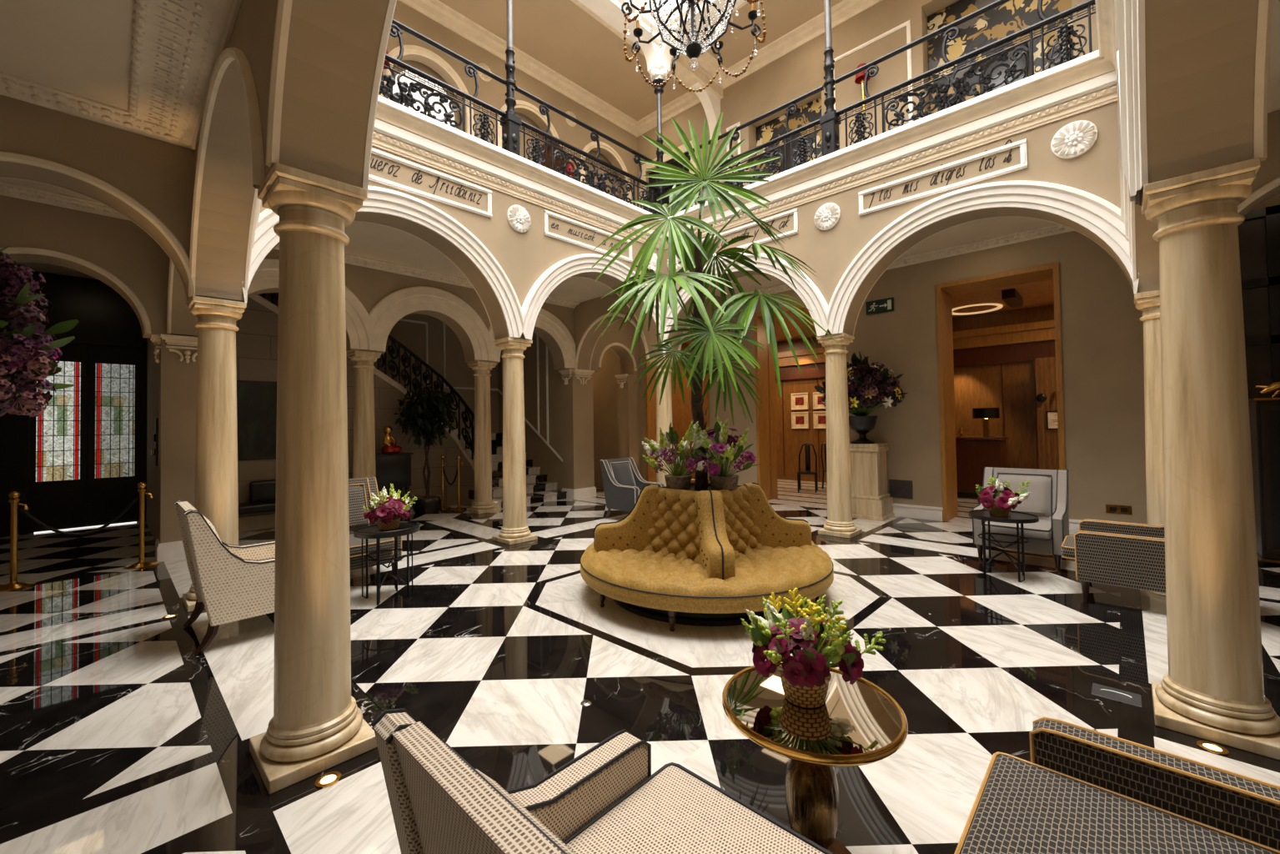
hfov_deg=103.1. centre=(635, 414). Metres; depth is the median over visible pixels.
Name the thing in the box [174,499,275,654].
armchair
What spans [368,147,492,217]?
inscription panel
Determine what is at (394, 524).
basket
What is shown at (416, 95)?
window
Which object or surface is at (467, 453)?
trim
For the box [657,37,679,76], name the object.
shade
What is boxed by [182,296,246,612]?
marble column
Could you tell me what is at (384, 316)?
trim
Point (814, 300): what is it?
trim
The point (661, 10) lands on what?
trim
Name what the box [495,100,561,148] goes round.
trim
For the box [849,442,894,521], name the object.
stone pedestal
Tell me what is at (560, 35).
ceiling
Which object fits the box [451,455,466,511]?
stanchion
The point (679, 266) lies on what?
rosette
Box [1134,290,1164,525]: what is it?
marble column
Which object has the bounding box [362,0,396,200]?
trim
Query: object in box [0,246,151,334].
trim
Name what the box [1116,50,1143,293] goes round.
trim
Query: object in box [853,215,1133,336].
trim
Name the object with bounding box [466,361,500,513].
marble column
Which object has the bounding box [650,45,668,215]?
post
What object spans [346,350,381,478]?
marble column
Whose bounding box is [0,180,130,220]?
trim
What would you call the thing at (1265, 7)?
trim
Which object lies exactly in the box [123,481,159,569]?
stanchion
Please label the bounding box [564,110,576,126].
rosette
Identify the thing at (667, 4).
trim
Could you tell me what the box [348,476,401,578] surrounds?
armchair
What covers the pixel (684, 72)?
beam
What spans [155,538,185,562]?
plinth
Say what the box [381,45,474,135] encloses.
trim
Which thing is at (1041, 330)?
trim
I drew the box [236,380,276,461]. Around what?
framed painting
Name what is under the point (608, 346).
trim
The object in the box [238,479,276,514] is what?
upholstered bench
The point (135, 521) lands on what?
light strip
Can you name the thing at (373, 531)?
table
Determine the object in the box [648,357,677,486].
marble column
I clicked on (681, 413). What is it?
wall
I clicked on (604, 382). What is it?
wall
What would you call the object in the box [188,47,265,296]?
trim
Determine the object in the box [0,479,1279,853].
floor
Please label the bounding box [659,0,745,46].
wall
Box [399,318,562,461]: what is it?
trim
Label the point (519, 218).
rosette
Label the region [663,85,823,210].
iron railing
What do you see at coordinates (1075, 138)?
rosette
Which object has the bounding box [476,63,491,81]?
rosette
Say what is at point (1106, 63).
trim
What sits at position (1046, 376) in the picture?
wall
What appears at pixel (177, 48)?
ceiling
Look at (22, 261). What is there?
trim
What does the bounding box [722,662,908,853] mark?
table
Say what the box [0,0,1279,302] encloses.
ceiling
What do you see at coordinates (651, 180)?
door
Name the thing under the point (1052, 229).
trim
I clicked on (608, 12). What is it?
wall
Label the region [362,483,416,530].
flower basket
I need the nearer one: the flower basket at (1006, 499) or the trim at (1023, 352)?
the flower basket at (1006, 499)
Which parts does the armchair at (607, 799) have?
backrest, panel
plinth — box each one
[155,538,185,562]
[561,486,596,499]
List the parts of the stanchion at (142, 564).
post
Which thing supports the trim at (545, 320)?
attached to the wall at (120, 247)
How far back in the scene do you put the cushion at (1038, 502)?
6.22 m
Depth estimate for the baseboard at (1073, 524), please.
7.36 m
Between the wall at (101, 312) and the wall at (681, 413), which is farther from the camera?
the wall at (681, 413)
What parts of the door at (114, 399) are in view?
panel, pane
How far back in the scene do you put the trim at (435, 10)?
11.01 m
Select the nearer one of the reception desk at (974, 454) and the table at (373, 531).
the table at (373, 531)
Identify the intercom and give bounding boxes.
[150,417,158,466]
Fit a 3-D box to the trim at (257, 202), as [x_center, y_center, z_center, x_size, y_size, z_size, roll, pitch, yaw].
[-2.789,-1.980,4.094,3.298,1.605,0.100,-2,-2,44]
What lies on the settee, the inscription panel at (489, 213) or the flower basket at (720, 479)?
the flower basket at (720, 479)
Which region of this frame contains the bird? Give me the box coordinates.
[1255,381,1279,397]
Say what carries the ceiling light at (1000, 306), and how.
attached to the ceiling at (1040, 293)
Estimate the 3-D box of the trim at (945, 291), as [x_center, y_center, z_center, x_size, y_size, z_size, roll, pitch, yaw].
[5.949,-0.218,8.266,1.600,3.990,0.750,-2,-2,44]
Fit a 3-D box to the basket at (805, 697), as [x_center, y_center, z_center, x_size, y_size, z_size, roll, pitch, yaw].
[0.661,1.059,1.987,0.198,0.100,0.198,-2,-2,44]
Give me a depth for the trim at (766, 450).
11.11 m
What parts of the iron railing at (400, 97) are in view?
scroll panel, rail, handrail, flower panel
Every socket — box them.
[1091,682,1141,707]
[1109,506,1116,511]
[1120,507,1127,511]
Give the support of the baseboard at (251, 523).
attached to the wall at (257, 334)
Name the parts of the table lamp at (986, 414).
lamp shade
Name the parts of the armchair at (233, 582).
backrest, leg, leg, panel, panel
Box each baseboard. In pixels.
[238,495,441,532]
[893,502,943,521]
[1069,518,1081,535]
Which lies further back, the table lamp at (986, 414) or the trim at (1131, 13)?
the table lamp at (986, 414)
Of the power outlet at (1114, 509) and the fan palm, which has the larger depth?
the power outlet at (1114, 509)
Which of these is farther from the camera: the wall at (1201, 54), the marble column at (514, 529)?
the marble column at (514, 529)
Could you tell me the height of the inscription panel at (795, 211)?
0.390 m
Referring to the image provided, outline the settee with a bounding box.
[580,477,833,631]
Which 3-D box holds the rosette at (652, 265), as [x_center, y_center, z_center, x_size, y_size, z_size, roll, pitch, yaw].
[0.333,-2.899,9.669,0.075,0.400,0.400,-2,-2,44]
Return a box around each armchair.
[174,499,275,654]
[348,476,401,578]
[370,707,833,853]
[599,456,664,518]
[953,716,1279,853]
[972,466,1069,572]
[1061,519,1165,602]
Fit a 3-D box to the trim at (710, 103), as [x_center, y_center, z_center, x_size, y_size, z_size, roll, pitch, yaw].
[1.550,-6.731,11.405,0.220,1.045,0.955,-2,-2,44]
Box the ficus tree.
[394,381,456,514]
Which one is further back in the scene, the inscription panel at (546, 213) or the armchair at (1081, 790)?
the inscription panel at (546, 213)
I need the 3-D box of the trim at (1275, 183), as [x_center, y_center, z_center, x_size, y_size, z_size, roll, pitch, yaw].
[6.271,-1.806,4.375,2.042,0.995,0.040,-2,-2,44]
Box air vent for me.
[888,479,913,498]
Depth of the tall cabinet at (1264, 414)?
5.70 m
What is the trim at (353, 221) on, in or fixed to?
attached to the wall at (159, 175)
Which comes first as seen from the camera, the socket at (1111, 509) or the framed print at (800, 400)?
the socket at (1111, 509)
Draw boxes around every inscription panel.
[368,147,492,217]
[543,209,632,261]
[702,208,798,255]
[858,138,1027,215]
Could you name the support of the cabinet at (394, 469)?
on the floor at (117, 737)
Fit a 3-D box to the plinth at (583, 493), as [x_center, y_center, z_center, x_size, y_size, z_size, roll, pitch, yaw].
[-1.340,1.849,12.027,0.460,0.235,0.680,-2,-2,44]
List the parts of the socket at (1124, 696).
handle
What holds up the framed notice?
attached to the wall at (1046, 376)
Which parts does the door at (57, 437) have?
panel, pane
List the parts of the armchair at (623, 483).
leg, panel, backrest, panel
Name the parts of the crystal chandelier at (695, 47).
bulb, arm, arm, arm, stem, arm, arm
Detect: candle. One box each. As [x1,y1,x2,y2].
[636,20,639,27]
[751,2,754,10]
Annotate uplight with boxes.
[161,613,178,618]
[315,771,341,788]
[1196,740,1229,755]
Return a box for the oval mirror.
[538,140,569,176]
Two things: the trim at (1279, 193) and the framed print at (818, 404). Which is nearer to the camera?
the trim at (1279, 193)
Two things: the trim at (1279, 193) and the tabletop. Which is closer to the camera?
the tabletop
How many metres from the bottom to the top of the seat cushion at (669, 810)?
0.113 m
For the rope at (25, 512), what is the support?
hanging from the stanchion at (13, 584)
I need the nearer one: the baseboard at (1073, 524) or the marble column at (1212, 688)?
the marble column at (1212, 688)
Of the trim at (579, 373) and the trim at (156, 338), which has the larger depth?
the trim at (579, 373)
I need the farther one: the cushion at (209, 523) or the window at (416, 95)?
the window at (416, 95)
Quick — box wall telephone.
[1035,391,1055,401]
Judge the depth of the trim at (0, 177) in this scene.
4.74 m
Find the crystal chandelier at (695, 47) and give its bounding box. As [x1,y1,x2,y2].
[621,0,767,92]
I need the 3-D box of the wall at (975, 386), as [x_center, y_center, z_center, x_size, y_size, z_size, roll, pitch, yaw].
[5.135,-0.181,14.503,15.600,4.200,0.150,-2,-2,44]
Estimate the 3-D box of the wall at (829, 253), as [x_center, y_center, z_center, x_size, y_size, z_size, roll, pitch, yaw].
[1.717,-1.641,9.127,15.200,7.000,0.550,-2,-2,44]
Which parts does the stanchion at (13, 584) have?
post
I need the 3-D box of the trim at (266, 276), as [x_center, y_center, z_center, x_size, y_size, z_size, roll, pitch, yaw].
[-5.258,-1.714,7.742,0.075,1.260,2.220,-2,-2,44]
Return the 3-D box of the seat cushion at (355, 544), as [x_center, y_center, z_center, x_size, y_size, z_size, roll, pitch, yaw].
[-3.114,1.442,5.632,0.730,0.114,0.616,-2,-2,44]
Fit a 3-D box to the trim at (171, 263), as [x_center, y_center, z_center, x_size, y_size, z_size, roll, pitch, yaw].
[-5.389,-1.656,5.969,2.328,1.115,0.040,-2,-2,44]
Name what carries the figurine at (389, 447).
on the cabinet at (394, 469)
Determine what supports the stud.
on the floor at (117, 737)
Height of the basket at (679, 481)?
0.165 m
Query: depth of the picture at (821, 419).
14.25 m
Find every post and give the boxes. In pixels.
[499,0,522,155]
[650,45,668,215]
[819,0,841,156]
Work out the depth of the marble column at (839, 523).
7.59 m
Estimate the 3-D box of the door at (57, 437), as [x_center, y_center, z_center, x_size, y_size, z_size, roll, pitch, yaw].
[-10.114,0.370,8.905,0.100,3.270,0.670,-2,-2,44]
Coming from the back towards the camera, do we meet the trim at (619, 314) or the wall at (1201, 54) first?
the trim at (619, 314)
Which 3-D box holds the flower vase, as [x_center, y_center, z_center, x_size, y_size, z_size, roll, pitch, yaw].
[3.890,-0.297,8.845,1.562,1.636,1.151,-2,-2,44]
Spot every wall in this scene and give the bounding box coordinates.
[0,0,642,476]
[0,94,727,365]
[0,267,146,536]
[146,337,159,541]
[235,296,474,517]
[258,292,498,433]
[391,60,620,197]
[497,100,1279,490]
[577,0,660,48]
[592,348,623,486]
[637,0,1279,524]
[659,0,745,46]
[671,342,706,478]
[775,304,1054,482]
[1035,356,1059,469]
[1134,0,1259,292]
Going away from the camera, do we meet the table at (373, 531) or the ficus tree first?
the table at (373, 531)
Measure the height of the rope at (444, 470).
0.428 m
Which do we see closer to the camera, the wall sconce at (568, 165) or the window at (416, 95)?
the window at (416, 95)
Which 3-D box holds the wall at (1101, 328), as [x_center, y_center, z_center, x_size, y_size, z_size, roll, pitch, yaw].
[4.329,-2.920,9.653,12.500,9.500,0.420,-2,-2,44]
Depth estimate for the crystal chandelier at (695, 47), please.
5.35 m
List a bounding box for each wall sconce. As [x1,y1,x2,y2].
[379,49,390,95]
[566,161,575,176]
[854,63,870,120]
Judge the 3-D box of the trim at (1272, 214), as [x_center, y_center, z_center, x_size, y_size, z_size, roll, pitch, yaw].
[7.943,-1.354,5.813,1.650,2.300,0.050,-2,-2,44]
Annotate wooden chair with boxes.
[796,442,818,492]
[820,441,826,488]
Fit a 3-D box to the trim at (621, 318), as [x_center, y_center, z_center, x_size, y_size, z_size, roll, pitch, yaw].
[-0.288,-1.624,11.269,2.328,1.115,0.040,-2,-2,44]
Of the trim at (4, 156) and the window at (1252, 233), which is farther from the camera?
the window at (1252, 233)
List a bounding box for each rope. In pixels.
[20,497,137,535]
[442,466,457,485]
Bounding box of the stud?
[580,699,592,706]
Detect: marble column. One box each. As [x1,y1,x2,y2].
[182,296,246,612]
[249,162,377,793]
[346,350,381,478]
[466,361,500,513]
[491,336,537,545]
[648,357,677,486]
[816,332,862,538]
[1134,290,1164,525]
[1141,157,1279,760]
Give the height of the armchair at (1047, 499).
1.083 m
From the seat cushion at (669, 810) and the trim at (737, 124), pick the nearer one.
the seat cushion at (669, 810)
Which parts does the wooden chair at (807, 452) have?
leg, leg, seat, backrest, leg, leg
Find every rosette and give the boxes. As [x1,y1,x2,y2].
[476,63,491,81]
[506,204,531,232]
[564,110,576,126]
[647,252,657,272]
[667,255,682,271]
[813,202,840,230]
[1050,120,1098,158]
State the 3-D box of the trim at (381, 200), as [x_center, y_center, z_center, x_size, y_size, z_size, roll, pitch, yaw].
[-2.832,-1.933,6.326,0.100,1.605,3.298,-2,-2,44]
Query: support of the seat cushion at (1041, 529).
on the armchair at (1047, 499)
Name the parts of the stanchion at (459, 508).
post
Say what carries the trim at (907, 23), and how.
attached to the wall at (1101, 328)
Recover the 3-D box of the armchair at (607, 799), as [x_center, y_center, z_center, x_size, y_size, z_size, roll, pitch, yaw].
[0.065,1.225,1.232,0.985,1.018,0.993,-2,-2,44]
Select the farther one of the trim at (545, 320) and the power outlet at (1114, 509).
the trim at (545, 320)
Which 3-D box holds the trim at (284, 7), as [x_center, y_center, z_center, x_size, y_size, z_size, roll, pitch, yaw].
[-0.664,-1.957,1.421,3.214,1.385,0.045,-2,-2,44]
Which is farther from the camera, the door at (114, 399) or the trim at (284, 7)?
the door at (114, 399)
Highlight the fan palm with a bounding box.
[592,111,839,491]
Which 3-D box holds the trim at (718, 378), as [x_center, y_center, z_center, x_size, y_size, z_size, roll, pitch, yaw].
[1.901,-0.915,11.558,0.400,0.357,0.095,-2,-2,44]
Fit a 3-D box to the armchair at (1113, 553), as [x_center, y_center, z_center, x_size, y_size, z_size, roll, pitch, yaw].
[4.700,1.219,4.692,1.143,1.033,0.845,-2,-2,44]
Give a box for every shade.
[637,35,661,76]
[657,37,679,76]
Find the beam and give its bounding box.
[667,54,722,99]
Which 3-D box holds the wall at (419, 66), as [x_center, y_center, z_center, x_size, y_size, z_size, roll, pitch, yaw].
[-3.892,-5.601,9.935,0.200,3.880,12.000,-2,-2,44]
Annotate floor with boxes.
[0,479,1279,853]
[351,486,1122,740]
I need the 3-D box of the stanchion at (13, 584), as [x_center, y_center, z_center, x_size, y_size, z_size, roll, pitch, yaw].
[-6.888,1.387,5.628,0.320,1.062,0.320,-2,-2,44]
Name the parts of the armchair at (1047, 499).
leg, panel, seat rail, backrest, leg, panel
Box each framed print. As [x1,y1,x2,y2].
[790,392,808,410]
[791,411,808,428]
[813,391,825,409]
[813,411,826,428]
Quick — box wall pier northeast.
[562,307,594,489]
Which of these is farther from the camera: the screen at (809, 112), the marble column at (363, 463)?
the screen at (809, 112)
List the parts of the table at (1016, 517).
leg, leg, leg, leg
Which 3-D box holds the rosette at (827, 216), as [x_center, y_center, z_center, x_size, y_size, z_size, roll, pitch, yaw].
[2.869,-2.980,7.632,0.400,0.400,0.075,-2,-2,44]
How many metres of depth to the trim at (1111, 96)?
6.85 m
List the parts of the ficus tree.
pot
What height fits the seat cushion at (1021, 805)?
0.113 m
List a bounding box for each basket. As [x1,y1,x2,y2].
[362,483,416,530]
[376,516,401,530]
[641,419,725,490]
[664,473,692,490]
[690,415,760,491]
[708,473,738,491]
[740,587,886,707]
[778,664,831,707]
[975,475,1030,517]
[988,504,1011,517]
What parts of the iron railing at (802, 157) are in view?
scroll panel, rail, handrail, flower panel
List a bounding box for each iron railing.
[378,18,506,146]
[514,85,657,213]
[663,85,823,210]
[834,0,1095,147]
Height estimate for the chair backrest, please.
0.507 m
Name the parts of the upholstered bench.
seat, backrest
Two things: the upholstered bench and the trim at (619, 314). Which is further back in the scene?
the trim at (619, 314)
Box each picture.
[795,396,803,405]
[795,416,804,424]
[817,396,823,404]
[818,415,826,423]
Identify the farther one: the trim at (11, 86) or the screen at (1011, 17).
the screen at (1011, 17)
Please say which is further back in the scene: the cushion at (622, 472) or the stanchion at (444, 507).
the stanchion at (444, 507)
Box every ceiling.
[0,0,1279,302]
[438,0,843,120]
[684,279,1054,343]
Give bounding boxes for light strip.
[34,521,136,533]
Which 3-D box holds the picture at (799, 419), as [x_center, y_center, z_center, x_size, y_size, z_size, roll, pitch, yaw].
[4.763,0.174,14.708,0.260,0.230,0.004,-2,-2,44]
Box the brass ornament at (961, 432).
[957,427,968,436]
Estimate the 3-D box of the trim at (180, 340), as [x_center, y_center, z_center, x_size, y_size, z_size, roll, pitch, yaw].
[-6.060,-0.871,6.871,0.095,0.357,0.540,-2,-2,44]
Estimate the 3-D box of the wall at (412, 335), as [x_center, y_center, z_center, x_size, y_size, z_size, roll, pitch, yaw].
[-6.096,-1.467,11.822,0.200,7.000,6.500,-2,-2,44]
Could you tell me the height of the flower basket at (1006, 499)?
0.408 m
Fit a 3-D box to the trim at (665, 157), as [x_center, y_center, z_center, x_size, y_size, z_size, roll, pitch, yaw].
[0.800,-5.114,12.738,1.850,2.880,0.050,-2,-2,44]
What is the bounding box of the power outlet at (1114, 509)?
[1105,504,1131,514]
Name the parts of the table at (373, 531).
leg, leg, leg, leg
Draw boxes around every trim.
[0,70,195,150]
[0,150,195,295]
[0,176,188,303]
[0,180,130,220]
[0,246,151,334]
[7,261,149,338]
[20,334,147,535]
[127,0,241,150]
[150,334,160,362]
[160,333,197,362]
[166,259,187,334]
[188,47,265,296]
[242,185,523,337]
[244,145,366,302]
[247,258,369,349]
[249,294,474,471]
[266,0,292,167]
[271,220,495,340]
[273,244,579,308]
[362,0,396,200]
[368,286,488,360]
[371,85,1117,249]
[373,85,1116,242]
[375,0,1115,231]
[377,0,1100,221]
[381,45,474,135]
[398,0,700,137]
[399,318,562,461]
[487,308,576,368]
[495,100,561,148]
[521,253,665,356]
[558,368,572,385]
[569,276,649,357]
[572,368,594,385]
[575,312,649,368]
[579,140,631,203]
[589,318,623,370]
[597,342,637,371]
[607,0,717,41]
[614,373,627,387]
[638,140,697,209]
[643,0,676,13]
[644,331,710,482]
[651,0,670,14]
[662,252,828,356]
[677,274,776,358]
[677,321,727,356]
[680,0,882,89]
[690,81,721,144]
[712,365,727,381]
[726,121,740,192]
[726,223,1074,302]
[753,304,810,500]
[775,340,1055,381]
[778,319,1054,366]
[782,360,1039,478]
[827,180,1139,334]
[833,20,913,122]
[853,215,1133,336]
[935,262,1065,522]
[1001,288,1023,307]
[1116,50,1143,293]
[1117,0,1148,196]
[1237,176,1279,213]
[1241,204,1279,397]
[1242,193,1279,215]
[1254,0,1272,160]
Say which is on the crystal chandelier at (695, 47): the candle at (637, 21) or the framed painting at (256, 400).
the candle at (637, 21)
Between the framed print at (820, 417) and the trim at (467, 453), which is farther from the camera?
the framed print at (820, 417)
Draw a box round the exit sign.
[865,297,893,315]
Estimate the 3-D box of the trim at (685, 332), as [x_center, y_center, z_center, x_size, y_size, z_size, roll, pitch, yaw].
[1.470,-1.540,10.827,0.040,0.875,1.842,-2,-2,44]
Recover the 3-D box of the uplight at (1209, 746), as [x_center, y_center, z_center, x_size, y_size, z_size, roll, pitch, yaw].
[2.946,1.702,2.593,0.110,0.009,0.110,-2,-2,44]
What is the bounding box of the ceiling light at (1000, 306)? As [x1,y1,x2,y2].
[952,303,1003,315]
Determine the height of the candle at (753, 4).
0.120 m
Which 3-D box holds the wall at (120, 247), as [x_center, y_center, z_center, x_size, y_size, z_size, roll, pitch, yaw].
[-3.948,-2.798,9.486,0.400,9.500,11.300,-2,-2,44]
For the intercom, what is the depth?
7.47 m
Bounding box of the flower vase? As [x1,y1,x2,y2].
[814,351,908,443]
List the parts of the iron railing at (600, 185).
flower panel, handrail, rail, scroll panel, flower panel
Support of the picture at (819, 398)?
attached to the framed print at (818, 404)
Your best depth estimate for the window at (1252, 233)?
6.20 m
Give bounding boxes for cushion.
[203,515,222,543]
[349,533,394,556]
[566,765,824,853]
[610,461,634,486]
[959,754,1275,853]
[981,519,1051,539]
[998,473,1050,516]
[1061,536,1074,557]
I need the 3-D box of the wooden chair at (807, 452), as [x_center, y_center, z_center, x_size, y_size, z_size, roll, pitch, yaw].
[4.235,1.298,12.519,0.460,1.190,0.520,-1,-1,23]
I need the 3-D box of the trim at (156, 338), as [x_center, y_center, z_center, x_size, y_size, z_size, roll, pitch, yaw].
[-6.444,-0.866,6.821,0.340,0.357,0.095,-2,-2,44]
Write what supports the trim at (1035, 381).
attached to the wall at (975, 386)
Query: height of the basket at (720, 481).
0.165 m
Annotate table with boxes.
[352,520,420,605]
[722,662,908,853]
[968,509,1039,582]
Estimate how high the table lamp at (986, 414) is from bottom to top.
0.620 m
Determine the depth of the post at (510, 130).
7.69 m
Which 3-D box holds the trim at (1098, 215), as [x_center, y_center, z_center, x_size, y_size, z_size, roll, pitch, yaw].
[4.063,-2.035,6.460,3.298,1.605,0.100,-2,-2,44]
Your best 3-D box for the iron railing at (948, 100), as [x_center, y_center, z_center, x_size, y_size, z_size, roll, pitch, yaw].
[4.164,-4.526,6.712,3.021,1.274,0.155,-2,-2,43]
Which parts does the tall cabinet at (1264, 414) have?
door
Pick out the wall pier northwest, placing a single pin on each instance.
(178, 378)
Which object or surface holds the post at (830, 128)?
on the floor
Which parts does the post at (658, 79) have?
crown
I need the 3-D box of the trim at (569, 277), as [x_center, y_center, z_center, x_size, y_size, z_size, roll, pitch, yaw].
[-0.811,-1.796,9.075,0.045,1.385,3.214,-2,-2,44]
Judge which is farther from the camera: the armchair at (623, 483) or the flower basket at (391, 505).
the armchair at (623, 483)
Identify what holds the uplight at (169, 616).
on the floor at (117, 737)
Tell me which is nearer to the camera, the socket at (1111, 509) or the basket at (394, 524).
the basket at (394, 524)
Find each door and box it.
[28,341,87,532]
[87,344,140,526]
[648,156,689,213]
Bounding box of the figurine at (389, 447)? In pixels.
[381,425,402,453]
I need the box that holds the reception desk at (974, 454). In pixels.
[955,436,1009,498]
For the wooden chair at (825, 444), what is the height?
1.190 m
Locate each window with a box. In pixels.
[392,70,454,125]
[1237,216,1272,398]
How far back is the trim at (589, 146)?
12.64 m
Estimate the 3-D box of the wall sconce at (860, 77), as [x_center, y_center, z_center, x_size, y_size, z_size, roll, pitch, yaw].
[4.173,-5.871,9.278,0.303,0.971,0.259,-1,-1,-11]
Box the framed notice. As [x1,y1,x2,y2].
[1046,411,1058,429]
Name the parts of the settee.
leg, arm, leg, backrest, arm, seat, arm, backrest, arm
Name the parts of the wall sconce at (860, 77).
lamp shade, stem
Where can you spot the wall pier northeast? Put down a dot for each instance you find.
(577, 399)
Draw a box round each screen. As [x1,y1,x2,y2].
[756,97,822,179]
[927,0,1073,114]
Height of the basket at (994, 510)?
0.110 m
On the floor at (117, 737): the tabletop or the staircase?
the staircase
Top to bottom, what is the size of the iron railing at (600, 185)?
1.274 m
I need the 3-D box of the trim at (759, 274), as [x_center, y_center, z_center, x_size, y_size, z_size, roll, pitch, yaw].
[1.941,-1.837,9.129,3.214,1.385,0.045,-2,-2,44]
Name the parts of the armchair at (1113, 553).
leg, panel, panel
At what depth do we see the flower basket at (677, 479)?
5.10 m
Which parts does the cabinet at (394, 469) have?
leg, leg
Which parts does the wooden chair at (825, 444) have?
leg, backrest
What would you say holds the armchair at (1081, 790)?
on the floor at (117, 737)
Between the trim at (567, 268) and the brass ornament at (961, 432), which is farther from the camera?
the brass ornament at (961, 432)
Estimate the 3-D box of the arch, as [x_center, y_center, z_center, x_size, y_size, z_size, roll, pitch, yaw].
[-2.755,-2.410,3.730,9.278,2.450,0.380,-2,-2,44]
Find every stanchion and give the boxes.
[0,491,35,592]
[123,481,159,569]
[440,455,451,509]
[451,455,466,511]
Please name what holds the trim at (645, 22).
attached to the wall
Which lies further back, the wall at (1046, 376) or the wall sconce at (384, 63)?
the wall at (1046, 376)
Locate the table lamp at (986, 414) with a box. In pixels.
[972,407,999,436]
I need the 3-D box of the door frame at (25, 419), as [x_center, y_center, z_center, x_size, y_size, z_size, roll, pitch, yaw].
[-9.879,0.326,9.159,0.150,3.420,1.530,-2,-2,44]
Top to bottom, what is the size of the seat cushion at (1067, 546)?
0.112 m
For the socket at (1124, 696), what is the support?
on the floor at (117, 737)
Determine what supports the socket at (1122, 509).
attached to the power outlet at (1114, 509)
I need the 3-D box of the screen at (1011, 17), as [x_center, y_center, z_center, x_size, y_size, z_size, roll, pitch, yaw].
[5.843,-5.458,8.254,1.930,3.230,0.220,-2,-2,44]
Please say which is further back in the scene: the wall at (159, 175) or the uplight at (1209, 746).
the wall at (159, 175)
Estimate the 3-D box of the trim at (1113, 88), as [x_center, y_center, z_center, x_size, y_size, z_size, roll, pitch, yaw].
[0.617,-3.422,5.298,6.510,0.047,6.508,-2,-2,44]
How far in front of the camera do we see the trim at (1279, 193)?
5.03 m
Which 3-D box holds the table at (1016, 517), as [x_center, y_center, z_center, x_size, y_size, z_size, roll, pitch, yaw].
[3.986,1.420,5.503,0.620,0.672,0.620,-2,-2,44]
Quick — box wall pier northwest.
[158,248,197,543]
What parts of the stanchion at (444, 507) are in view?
post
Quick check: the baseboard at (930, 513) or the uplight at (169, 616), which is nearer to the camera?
the uplight at (169, 616)
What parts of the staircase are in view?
balustrade, handrail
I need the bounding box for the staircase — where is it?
[262,292,567,508]
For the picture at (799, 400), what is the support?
attached to the framed print at (800, 400)
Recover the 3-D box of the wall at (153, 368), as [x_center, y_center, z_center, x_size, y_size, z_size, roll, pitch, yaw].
[-7.790,-0.268,8.574,4.000,4.520,0.520,-2,-2,44]
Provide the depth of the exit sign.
9.21 m
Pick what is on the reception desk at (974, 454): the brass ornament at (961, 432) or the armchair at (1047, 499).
the brass ornament at (961, 432)
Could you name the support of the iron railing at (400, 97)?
attached to the post at (510, 130)
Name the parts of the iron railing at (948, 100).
flower panel, handrail, scroll panel, flower panel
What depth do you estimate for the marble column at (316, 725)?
2.60 m
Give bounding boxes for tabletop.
[726,664,902,754]
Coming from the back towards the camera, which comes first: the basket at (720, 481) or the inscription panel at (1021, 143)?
the inscription panel at (1021, 143)
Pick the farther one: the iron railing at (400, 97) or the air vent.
the air vent
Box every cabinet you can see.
[375,451,413,504]
[1248,397,1279,562]
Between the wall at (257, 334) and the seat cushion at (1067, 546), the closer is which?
the seat cushion at (1067, 546)
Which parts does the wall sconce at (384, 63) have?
lamp shade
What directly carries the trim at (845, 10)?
attached to the wall at (1101, 328)
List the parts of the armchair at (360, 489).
backrest, seat rail, panel, leg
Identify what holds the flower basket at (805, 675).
on the table at (860, 723)
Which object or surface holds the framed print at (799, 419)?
attached to the wall at (975, 386)
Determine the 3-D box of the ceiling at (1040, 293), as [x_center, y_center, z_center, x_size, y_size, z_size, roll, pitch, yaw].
[3.846,-2.300,13.168,15.700,0.180,3.980,-2,-2,44]
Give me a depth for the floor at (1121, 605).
3.55 m
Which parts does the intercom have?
handle, plate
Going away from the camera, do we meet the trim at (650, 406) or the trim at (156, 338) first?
the trim at (156, 338)
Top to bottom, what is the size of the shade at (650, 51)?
0.595 m
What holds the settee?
on the floor at (117, 737)
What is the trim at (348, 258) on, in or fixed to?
attached to the wall at (120, 247)

